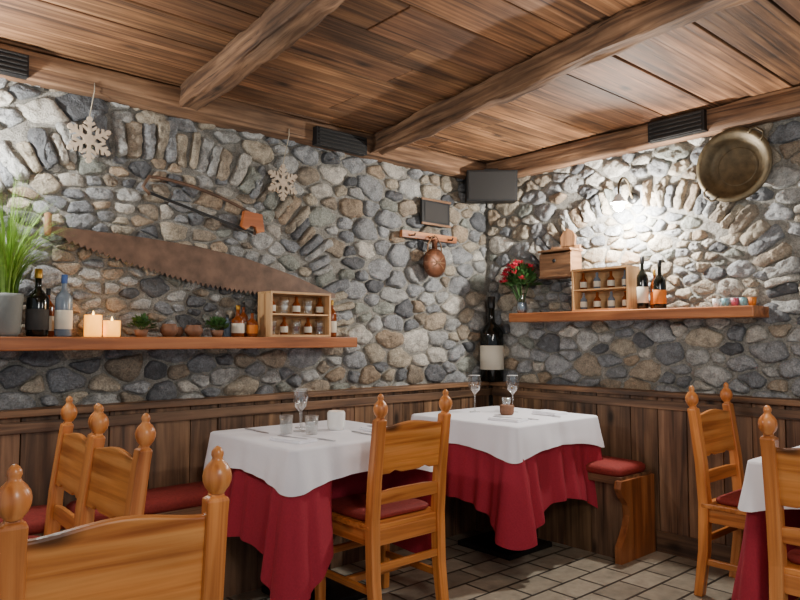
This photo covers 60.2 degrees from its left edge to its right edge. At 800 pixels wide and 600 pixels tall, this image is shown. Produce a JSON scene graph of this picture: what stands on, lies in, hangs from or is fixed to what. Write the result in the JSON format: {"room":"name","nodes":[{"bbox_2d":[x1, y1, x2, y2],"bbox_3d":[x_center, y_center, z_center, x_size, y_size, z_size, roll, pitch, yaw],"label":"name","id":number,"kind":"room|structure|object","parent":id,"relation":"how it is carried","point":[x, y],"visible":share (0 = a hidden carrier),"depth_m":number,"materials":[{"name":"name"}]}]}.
{"room":"restaurant","nodes":[
{"label":"restaurant","id":0,"kind":"room"},
{"bbox_2d":[0,81,486,406],"bbox_3d":[-1.417,0.170,3.546,5.770,2.550,0.200,3,-4,-41],"label":"wall","id":1,"kind":"structure","parent":0,"point":[16,134],"depth_m":3.72,"materials":[{"name":"grey stone"}]},
{"bbox_2d":[0,48,28,79],"bbox_3d":[-1.743,-1.041,3.006,0.220,0.100,0.057,3,-4,-41],"label":"air vent","id":2,"kind":"object","parent":1,"relation":"attached to","point":[12,64],"visible":1,"depth_m":3.02,"materials":[{"name":"black plastic"}]},
{"bbox_2d":[66,83,110,162],"bbox_3d":[-1.474,-0.844,3.296,0.199,0.372,0.072,3,-4,-41],"label":"snowflake ornament","id":3,"kind":"object","parent":1,"relation":"hanging from","point":[89,140],"visible":1,"depth_m":3.31,"materials":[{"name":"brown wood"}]},
{"bbox_2d":[0,337,356,350],"bbox_3d":[-1.883,0.181,2.833,4.130,0.060,0.250,3,-4,-41],"label":"wall shelf","id":4,"kind":"object","parent":1,"relation":"attached to","point":[6,343],"visible":1,"depth_m":3.33,"materials":[{"name":"brown wood"}]},
{"bbox_2d":[25,269,49,336],"bbox_3d":[-1.604,0.012,3.056,0.094,0.300,0.094,3,-4,-41],"label":"liquor bottle","id":5,"kind":"object","parent":4,"relation":"on","point":[37,301],"visible":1,"depth_m":3.02,"materials":[{"name":"black glass"}]},
{"bbox_2d":[0,172,79,336],"bbox_3d":[-1.651,-0.215,2.905,0.709,0.737,0.370,3,-4,-41],"label":"potted grass","id":6,"kind":"object","parent":4,"relation":"on","point":[11,301],"depth_m":2.95,"materials":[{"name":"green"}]},
{"bbox_2d":[46,288,54,336],"bbox_3d":[-1.605,0.057,3.146,0.057,0.220,0.057,3,-4,-41],"label":"liquor bottle","id":7,"kind":"object","parent":4,"relation":"on","point":[48,290],"visible":0.51,"depth_m":3.13,"materials":[{"name":"brown glass"}]},
{"bbox_2d":[54,275,72,336],"bbox_3d":[-1.519,0.025,3.117,0.076,0.280,0.076,3,-4,-41],"label":"liquor bottle","id":8,"kind":"object","parent":4,"relation":"on","point":[63,312],"visible":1,"depth_m":3.09,"materials":[{"name":"blue glass"}]},
{"bbox_2d":[84,311,101,336],"bbox_3d":[-1.418,0.109,3.188,0.076,0.120,0.076,3,-4,-41],"label":"pillar candle","id":9,"kind":"object","parent":4,"relation":"on","point":[92,323],"visible":1,"depth_m":3.15,"materials":[{"name":"beige wax"}]},
{"bbox_2d":[103,318,120,336],"bbox_3d":[-1.355,0.125,3.243,0.076,0.095,0.076,3,-4,-41],"label":"pillar candle","id":10,"kind":"object","parent":4,"relation":"on","point":[111,328],"visible":1,"depth_m":3.21,"materials":[{"name":"beige wax"}]},
{"bbox_2d":[127,313,157,336],"bbox_3d":[-1.260,0.120,3.367,0.136,0.117,0.141,0,-3,7],"label":"potted herb","id":11,"kind":"object","parent":4,"relation":"on","point":[143,321],"visible":1,"depth_m":3.34,"materials":[{"name":"green plant"}]},
{"bbox_2d":[160,324,177,336],"bbox_3d":[-1.157,0.152,3.456,0.090,0.065,0.089,3,-4,-41],"label":"clay pot","id":12,"kind":"object","parent":4,"relation":"on","point":[167,330],"visible":1,"depth_m":3.42,"materials":[{"name":"orange ceramic"}]},
{"bbox_2d":[174,327,183,336],"bbox_3d":[-1.141,0.164,3.536,0.064,0.050,0.063,3,-4,-41],"label":"clay pot","id":13,"kind":"object","parent":4,"relation":"on","point":[180,329],"visible":0.52,"depth_m":3.52,"materials":[{"name":"brown ceramic"}]},
{"bbox_2d":[184,325,202,336],"bbox_3d":[-1.059,0.159,3.542,0.096,0.060,0.095,3,-4,-41],"label":"clay pot","id":14,"kind":"object","parent":4,"relation":"on","point":[190,330],"visible":1,"depth_m":3.51,"materials":[{"name":"orange ceramic"}]},
{"bbox_2d":[205,316,229,336],"bbox_3d":[-0.961,0.138,3.625,0.138,0.111,0.138,0,-3,-4],"label":"potted herb","id":15,"kind":"object","parent":4,"relation":"on","point":[216,321],"visible":1,"depth_m":3.60,"materials":[{"name":"green plant"}]},
{"bbox_2d":[223,315,230,336],"bbox_3d":[-0.934,0.139,3.734,0.044,0.120,0.044,3,-4,-41],"label":"liquor bottle","id":16,"kind":"object","parent":4,"relation":"on","point":[227,332],"visible":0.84,"depth_m":3.72,"materials":[{"name":"blue"}]},
{"bbox_2d":[231,305,244,336],"bbox_3d":[-0.872,0.113,3.710,0.071,0.170,0.071,3,-4,-41],"label":"liquor bottle","id":17,"kind":"object","parent":4,"relation":"on","point":[237,323],"visible":1,"depth_m":3.68,"materials":[{"name":"brown glass"}]},
{"bbox_2d":[240,302,247,336],"bbox_3d":[-0.860,0.107,3.788,0.053,0.190,0.053,3,-4,-41],"label":"liquor bottle","id":18,"kind":"object","parent":4,"relation":"on","point":[243,315],"visible":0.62,"depth_m":3.77,"materials":[{"name":"brown glass"}]},
{"bbox_2d":[246,309,257,336],"bbox_3d":[-0.802,0.125,3.744,0.061,0.150,0.061,3,-4,-41],"label":"liquor bottle","id":19,"kind":"object","parent":4,"relation":"on","point":[252,324],"visible":1,"depth_m":3.72,"materials":[{"name":"brown glass"}]},
{"bbox_2d":[257,291,330,336],"bbox_3d":[-0.597,0.085,3.921,0.400,0.250,0.140,3,-4,-41],"label":"crate","id":20,"kind":"object","parent":4,"relation":"on","point":[280,313],"visible":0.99,"depth_m":3.94,"materials":[{"name":"brown wood"}]},
{"bbox_2d":[331,300,336,336],"bbox_3d":[-0.407,0.111,4.121,0.057,0.220,0.057,3,-4,-41],"label":"liquor bottle","id":21,"kind":"object","parent":4,"relation":"on","point":[333,313],"visible":0.59,"depth_m":4.10,"materials":[{"name":"brown glass"}]},
{"bbox_2d":[0,43,486,179],"bbox_3d":[-1.412,-1.049,3.404,5.500,0.144,0.135,3,-4,-41],"label":"ceiling beam","id":22,"kind":"structure","parent":1,"relation":"attached to","point":[45,71],"depth_m":3.66,"materials":[{"name":"brown wood"}]},
{"bbox_2d":[0,78,486,409],"bbox_3d":[-1.423,-0.243,3.402,5.540,1.584,0.096,3,-4,-41],"label":"stones","id":23,"kind":"object","parent":1,"relation":"attached to","point":[141,141],"visible":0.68,"depth_m":3.82},
{"bbox_2d":[44,212,334,297],"bbox_3d":[-1.016,-0.203,3.704,1.648,0.341,0.035,3,-4,-41],"label":"saw","id":24,"kind":"object","parent":23,"relation":"attached to","point":[201,265],"visible":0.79,"depth_m":3.62,"materials":[{"name":"metal"}]},
{"bbox_2d":[141,175,264,234],"bbox_3d":[-1.035,-0.500,3.684,0.694,0.250,0.030,3,-4,-41],"label":"saw","id":25,"kind":"object","parent":23,"relation":"attached to","point":[248,219],"visible":1,"depth_m":3.76,"materials":[{"name":"metal"}]},
{"bbox_2d":[400,230,456,243],"bbox_3d":[0.217,-0.438,4.776,0.520,0.045,0.075,3,-4,-41],"label":"peg rack","id":26,"kind":"object","parent":23,"relation":"attached to","point":[403,233],"visible":0.98,"depth_m":4.75,"materials":[{"name":"brown wood"}]},
{"bbox_2d":[423,236,445,276],"bbox_3d":[0.240,-0.299,4.741,0.210,0.286,0.077,3,-4,-41],"label":"flask","id":27,"kind":"object","parent":26,"relation":"hanging from","point":[434,262],"visible":1,"depth_m":4.71,"materials":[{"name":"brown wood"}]},
{"bbox_2d":[420,197,450,227],"bbox_3d":[0.249,-0.610,4.839,0.280,0.184,0.028,3,-4,-41],"label":"plaque","id":28,"kind":"object","parent":23,"relation":"attached to","point":[433,212],"visible":1,"depth_m":4.82,"materials":[{"name":"black plastic"}]},
{"bbox_2d":[0,381,492,506],"bbox_3d":[-1.383,0.962,3.312,5.570,0.923,0.130,3,-4,-41],"label":"wainscoting","id":29,"kind":"structure","parent":1,"relation":"attached to","point":[183,427],"depth_m":3.54,"materials":[{"name":"brown wood"}]},
{"bbox_2d":[268,129,296,200],"bbox_3d":[-0.664,-0.785,4.008,0.190,0.412,0.072,3,-4,-41],"label":"snowflake ornament","id":30,"kind":"object","parent":1,"relation":"hanging from","point":[282,182],"visible":1,"depth_m":4.02,"materials":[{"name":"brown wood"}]},
{"bbox_2d":[312,126,366,155],"bbox_3d":[-0.363,-0.970,4.221,0.380,0.110,0.057,3,-4,-41],"label":"air vent","id":31,"kind":"object","parent":1,"relation":"attached to","point":[327,138],"visible":1,"depth_m":4.19,"materials":[{"name":"black plastic"}]},
{"bbox_2d":[0,0,799,163],"bbox_3d":[0.265,-1.262,1.638,5.670,0.100,5.201,3,-4,-41],"label":"ceiling","id":32,"kind":"structure","parent":0,"point":[367,66],"depth_m":3.20,"materials":[{"name":"brown wood"}]},
{"bbox_2d":[179,0,344,110],"bbox_3d":[0.358,-1.159,1.608,0.569,0.155,5.050,3,-4,-41],"label":"ceiling beam","id":33,"kind":"structure","parent":32,"relation":"attached to","point":[284,22],"depth_m":2.89,"materials":[{"name":"brown wood"}]},
{"bbox_2d":[370,0,752,154],"bbox_3d":[1.204,-1.111,2.352,0.866,0.151,5.055,3,-4,-41],"label":"ceiling beam","id":34,"kind":"structure","parent":32,"relation":"attached to","point":[628,28],"depth_m":3.08,"materials":[{"name":"brown wood"}]},
{"bbox_2d":[223,526,799,599],"bbox_3d":[0.265,1.384,1.493,5.670,0.100,5.200,3,-4,-41],"label":"floor","id":35,"kind":"structure","parent":0,"point":[558,571],"depth_m":3.59,"materials":[{"name":"tile"}]},
{"bbox_2d":[28,396,98,538],"bbox_3d":[-1.387,0.881,2.490,0.496,1.014,0.453,3,-4,-39],"label":"dining chair","id":36,"kind":"object","parent":35,"relation":"on","point":[71,448],"visible":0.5,"depth_m":2.69,"materials":[{"name":"brown wood"}]},
{"bbox_2d":[75,404,155,526],"bbox_3d":[-1.092,0.862,2.141,0.496,1.014,0.453,3,-4,-43],"label":"dining chair","id":37,"kind":"object","parent":35,"relation":"on","point":[114,483],"visible":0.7,"depth_m":2.26,"materials":[{"name":"brown wood"}]},
{"bbox_2d":[0,446,231,599],"bbox_3d":[-0.683,0.830,1.554,0.453,1.014,0.496,2,-4,-34],"label":"dining chair","id":38,"kind":"object","parent":35,"relation":"on","point":[133,557],"visible":1,"depth_m":1.40,"materials":[{"name":"brown wood"}]},
{"bbox_2d":[204,420,432,599],"bbox_3d":[-0.402,1.046,3.404,0.971,0.785,0.951,3,-4,-41],"label":"dining table","id":39,"kind":"object","parent":35,"relation":"on","point":[280,495],"visible":0.59,"depth_m":3.00,"materials":[{"name":"red fabric"}]},
{"bbox_2d":[244,428,268,432],"bbox_3d":[-0.713,0.651,3.440,0.018,0.004,0.230,3,-4,-41],"label":"knife","id":40,"kind":"object","parent":39,"relation":"on","point":[244,428],"visible":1,"depth_m":3.44,"materials":[{"name":"silver metal"}]},
{"bbox_2d":[279,414,292,433],"bbox_3d":[-0.553,0.604,3.351,0.068,0.090,0.068,3,-4,-41],"label":"drinking glass","id":41,"kind":"object","parent":39,"relation":"on","point":[280,416],"visible":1,"depth_m":3.34,"materials":[{"name":"clear glass"}]},
{"bbox_2d":[269,435,316,443],"bbox_3d":[-0.482,0.629,3.119,0.200,0.014,0.112,-3,-4,39],"label":"folded napkin","id":42,"kind":"object","parent":39,"relation":"on","point":[291,439],"visible":0.95,"depth_m":3.09,"materials":[{"name":"white fabric"}]},
{"bbox_2d":[293,390,307,431],"bbox_3d":[-0.497,0.554,3.442,0.072,0.201,0.072,3,-4,-41],"label":"wine glass","id":43,"kind":"object","parent":39,"relation":"on","point":[296,390],"visible":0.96,"depth_m":3.44,"materials":[{"name":"clear glass"}]},
{"bbox_2d":[295,388,308,427],"bbox_3d":[-0.510,0.561,3.578,0.072,0.201,0.072,3,-4,-41],"label":"wine glass","id":44,"kind":"object","parent":39,"relation":"on","point":[298,388],"visible":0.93,"depth_m":3.57,"materials":[{"name":"clear glass"}]},
{"bbox_2d":[305,415,318,434],"bbox_3d":[-0.426,0.603,3.329,0.068,0.090,0.068,3,-4,-41],"label":"drinking glass","id":45,"kind":"object","parent":39,"relation":"on","point":[317,416],"visible":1,"depth_m":3.31,"materials":[{"name":"clear glass"}]},
{"bbox_2d":[303,436,335,440],"bbox_3d":[-0.377,0.636,3.177,0.230,0.004,0.018,-3,-4,44],"label":"knife","id":46,"kind":"object","parent":39,"relation":"on","point":[303,436],"visible":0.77,"depth_m":3.15,"materials":[{"name":"silver metal"}]},
{"bbox_2d":[327,410,344,430],"bbox_3d":[-0.324,0.610,3.499,0.092,0.095,0.092,3,-4,-41],"label":"candle holder","id":47,"kind":"object","parent":39,"relation":"on","point":[335,418],"visible":1,"depth_m":3.46,"materials":[{"name":"white ceramic"}]},
{"bbox_2d":[359,426,371,431],"bbox_3d":[-0.106,0.647,3.449,0.112,0.014,0.200,2,-4,-33],"label":"folded napkin","id":48,"kind":"object","parent":39,"relation":"on","point":[365,428],"visible":0.27,"depth_m":3.46,"materials":[{"name":"white fabric"}]},
{"bbox_2d":[0,455,655,597],"bbox_3d":[-0.966,1.139,2.746,5.460,0.528,1.285,3,-4,-41],"label":"bench","id":49,"kind":"object","parent":35,"relation":"on","point":[621,528],"visible":0.21,"depth_m":3.93,"materials":[{"name":"brown wood"}]},
{"bbox_2d":[315,389,451,599],"bbox_3d":[-0.079,0.920,3.197,0.453,1.014,0.496,3,-4,-41],"label":"dining chair","id":50,"kind":"object","parent":35,"relation":"on","point":[374,519],"visible":0.91,"depth_m":3.08,"materials":[{"name":"brown wood"}]},
{"bbox_2d":[411,406,604,560],"bbox_3d":[0.641,1.088,4.160,1.015,0.785,1.025,3,-4,-41],"label":"dining table","id":51,"kind":"object","parent":35,"relation":"on","point":[511,473],"visible":0.76,"depth_m":3.81,"materials":[{"name":"fabric"}]},
{"bbox_2d":[468,375,480,411],"bbox_3d":[0.469,0.588,4.334,0.084,0.231,0.084,3,-4,-41],"label":"wine glass","id":52,"kind":"object","parent":51,"relation":"on","point":[469,375],"visible":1,"depth_m":4.32,"materials":[{"name":"clear glass"}]},
{"bbox_2d":[500,404,513,414],"bbox_3d":[0.647,0.665,4.180,0.088,0.060,0.088,3,-4,-41],"label":"candle holder","id":53,"kind":"object","parent":51,"relation":"on","point":[505,409],"visible":1,"depth_m":4.14,"materials":[{"name":"orange"}]},
{"bbox_2d":[488,416,527,422],"bbox_3d":[0.609,0.672,3.892,0.200,0.014,0.112,-3,-4,41],"label":"folded napkin","id":54,"kind":"object","parent":51,"relation":"on","point":[503,418],"visible":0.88,"depth_m":3.86,"materials":[{"name":"white fabric"}]},
{"bbox_2d":[506,375,518,411],"bbox_3d":[0.706,0.587,4.330,0.084,0.231,0.084,3,-4,-41],"label":"wine glass","id":55,"kind":"object","parent":51,"relation":"on","point":[507,375],"visible":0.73,"depth_m":4.32,"materials":[{"name":"clear glass"}]},
{"bbox_2d":[532,409,567,414],"bbox_3d":[0.922,0.691,4.247,0.112,0.014,0.200,2,-4,-31],"label":"folded napkin","id":56,"kind":"object","parent":51,"relation":"on","point":[544,411],"visible":1,"depth_m":4.22,"materials":[{"name":"white fabric"}]},
{"bbox_2d":[731,446,799,599],"bbox_3d":[1.898,1.001,2.583,0.970,0.785,0.981,3,-4,-39],"label":"dining table","id":57,"kind":"object","parent":35,"relation":"on","point":[751,582],"visible":0.45,"depth_m":2.59,"materials":[{"name":"red fabric"}]},
{"bbox_2d":[758,405,799,599],"bbox_3d":[1.585,0.876,2.399,0.496,1.014,0.453,3,-4,-41],"label":"dining chair","id":58,"kind":"object","parent":35,"relation":"on","point":[780,466],"visible":1,"depth_m":2.40,"materials":[{"name":"brown wood"}]},
{"bbox_2d":[486,116,799,405],"bbox_3d":[2.425,0.162,3.400,0.200,2.550,5.100,3,-4,-41],"label":"wall","id":59,"kind":"structure","parent":0,"point":[714,231],"depth_m":4.14,"materials":[{"name":"grey stone"}]},
{"bbox_2d":[509,305,768,322],"bbox_3d":[1.381,0.095,4.265,0.230,0.060,1.630,3,-4,-41],"label":"wall shelf","id":60,"kind":"object","parent":59,"relation":"attached to","point":[747,311],"visible":1,"depth_m":4.03,"materials":[{"name":"brown wood"}]},
{"bbox_2d":[499,259,542,312],"bbox_3d":[0.837,-0.095,4.812,0.305,0.376,0.311,3,-4,-41],"label":"flower vase","id":61,"kind":"object","parent":60,"relation":"on","point":[519,275],"visible":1,"depth_m":4.76,"materials":[{"name":"clear glass"}]},
{"bbox_2d":[571,265,639,310],"bbox_3d":[1.293,-0.067,4.350,0.140,0.270,0.400,3,-4,-41],"label":"crate","id":62,"kind":"object","parent":60,"relation":"on","point":[610,287],"visible":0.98,"depth_m":4.36,"materials":[{"name":"brown wood"}]},
{"bbox_2d":[637,256,648,308],"bbox_3d":[1.462,-0.102,4.160,0.067,0.320,0.067,3,-4,-41],"label":"liquor bottle","id":63,"kind":"object","parent":60,"relation":"on","point":[642,277],"visible":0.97,"depth_m":4.13,"materials":[{"name":"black glass"}]},
{"bbox_2d":[650,269,655,308],"bbox_3d":[1.528,-0.063,4.143,0.051,0.240,0.051,3,-4,-41],"label":"liquor bottle","id":64,"kind":"object","parent":60,"relation":"on","point":[654,270],"visible":0.53,"depth_m":4.14,"materials":[{"name":"brown glass"}]},
{"bbox_2d":[653,260,666,308],"bbox_3d":[1.535,-0.092,4.077,0.073,0.290,0.073,3,-4,-41],"label":"liquor bottle","id":65,"kind":"object","parent":60,"relation":"on","point":[659,283],"visible":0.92,"depth_m":4.05,"materials":[{"name":"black glass"}]},
{"bbox_2d":[712,299,720,306],"bbox_3d":[1.749,0.016,3.809,0.044,0.045,0.052,0,-3,-4],"label":"espresso cup","id":66,"kind":"object","parent":60,"relation":"on","point":[716,302],"visible":0.93,"depth_m":3.79,"materials":[{"name":"white ceramic"}]},
{"bbox_2d":[721,298,729,305],"bbox_3d":[1.782,0.014,3.771,0.044,0.045,0.052,0,-3,-4],"label":"espresso cup","id":67,"kind":"object","parent":60,"relation":"on","point":[725,301],"visible":0.92,"depth_m":3.76,"materials":[{"name":"teal ceramic"}]},
{"bbox_2d":[730,298,738,305],"bbox_3d":[1.815,0.012,3.734,0.044,0.045,0.052,0,-3,-4],"label":"espresso cup","id":68,"kind":"object","parent":60,"relation":"on","point":[734,301],"visible":0.92,"depth_m":3.72,"materials":[{"name":"red ceramic"}]},
{"bbox_2d":[739,297,747,305],"bbox_3d":[1.845,0.010,3.700,0.044,0.045,0.052,0,-3,-4],"label":"espresso cup","id":69,"kind":"object","parent":60,"relation":"on","point":[743,301],"visible":0.92,"depth_m":3.69,"materials":[{"name":"teal ceramic"}]},
{"bbox_2d":[748,297,756,304],"bbox_3d":[1.875,0.008,3.666,0.044,0.045,0.052,0,-3,-4],"label":"espresso cup","id":70,"kind":"object","parent":60,"relation":"on","point":[751,300],"visible":0.92,"depth_m":3.65,"materials":[{"name":"orange ceramic"}]},
{"bbox_2d":[486,86,799,177],"bbox_3d":[2.297,-1.048,3.354,0.146,0.148,5.100,3,-4,-41],"label":"trim","id":71,"kind":"structure","parent":59,"relation":"attached to","point":[783,104],"depth_m":4.22,"materials":[{"name":"brown wood"}]},
{"bbox_2d":[648,109,707,143],"bbox_3d":[1.610,-1.006,4.014,0.057,0.120,0.340,3,-4,-41],"label":"air vent","id":72,"kind":"object","parent":71,"relation":"attached to","point":[695,122],"visible":1,"depth_m":3.98,"materials":[{"name":"black plastic"}]},
{"bbox_2d":[487,117,799,397],"bbox_3d":[2.346,-0.248,3.332,0.092,1.581,5.069,3,-4,-41],"label":"stones","id":73,"kind":"object","parent":59,"relation":"attached to","point":[781,275],"visible":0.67,"depth_m":4.19},
{"bbox_2d":[465,168,517,203],"bbox_3d":[0.659,-0.823,5.032,0.360,0.247,0.276,0,-3,2],"label":"wall speaker","id":74,"kind":"object","parent":73,"relation":"attached to","point":[488,185],"visible":0.98,"depth_m":4.90,"materials":[{"name":"black plastic"}]},
{"bbox_2d":[538,229,582,279],"bbox_3d":[1.070,-0.314,4.614,0.158,0.335,0.260,3,-4,-41],"label":"box","id":75,"kind":"object","parent":73,"relation":"attached to","point":[557,262],"visible":0.91,"depth_m":4.58,"materials":[{"name":"brown wood"}]},
{"bbox_2d":[610,177,637,210],"bbox_3d":[1.376,-0.648,4.241,0.222,0.224,0.103,3,-4,-41],"label":"wall lamp","id":76,"kind":"object","parent":73,"relation":"attached to","point":[618,201],"visible":1,"depth_m":4.20,"materials":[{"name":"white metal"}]},
{"bbox_2d":[696,126,772,201],"bbox_3d":[1.853,-0.742,3.813,0.069,0.410,0.410,3,-4,-41],"label":"pan","id":77,"kind":"object","parent":73,"relation":"attached to","point":[734,164],"visible":1,"depth_m":3.83,"materials":[{"name":"gold metal"}]},
{"bbox_2d":[489,381,799,562],"bbox_3d":[2.344,0.961,3.198,0.130,0.933,4.970,3,-4,-41],"label":"wood wainscoting","id":78,"kind":"structure","parent":59,"relation":"attached to","point":[651,428],"depth_m":4.03,"materials":[{"name":"brown wood"}]},
{"bbox_2d":[480,296,503,381],"bbox_3d":[0.673,0.285,5.065,0.173,0.620,0.173,3,-4,-41],"label":"wine bottle","id":79,"kind":"object","parent":78,"relation":"on","point":[491,335],"visible":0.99,"depth_m":4.99,"materials":[{"name":"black glass"}]}
]}

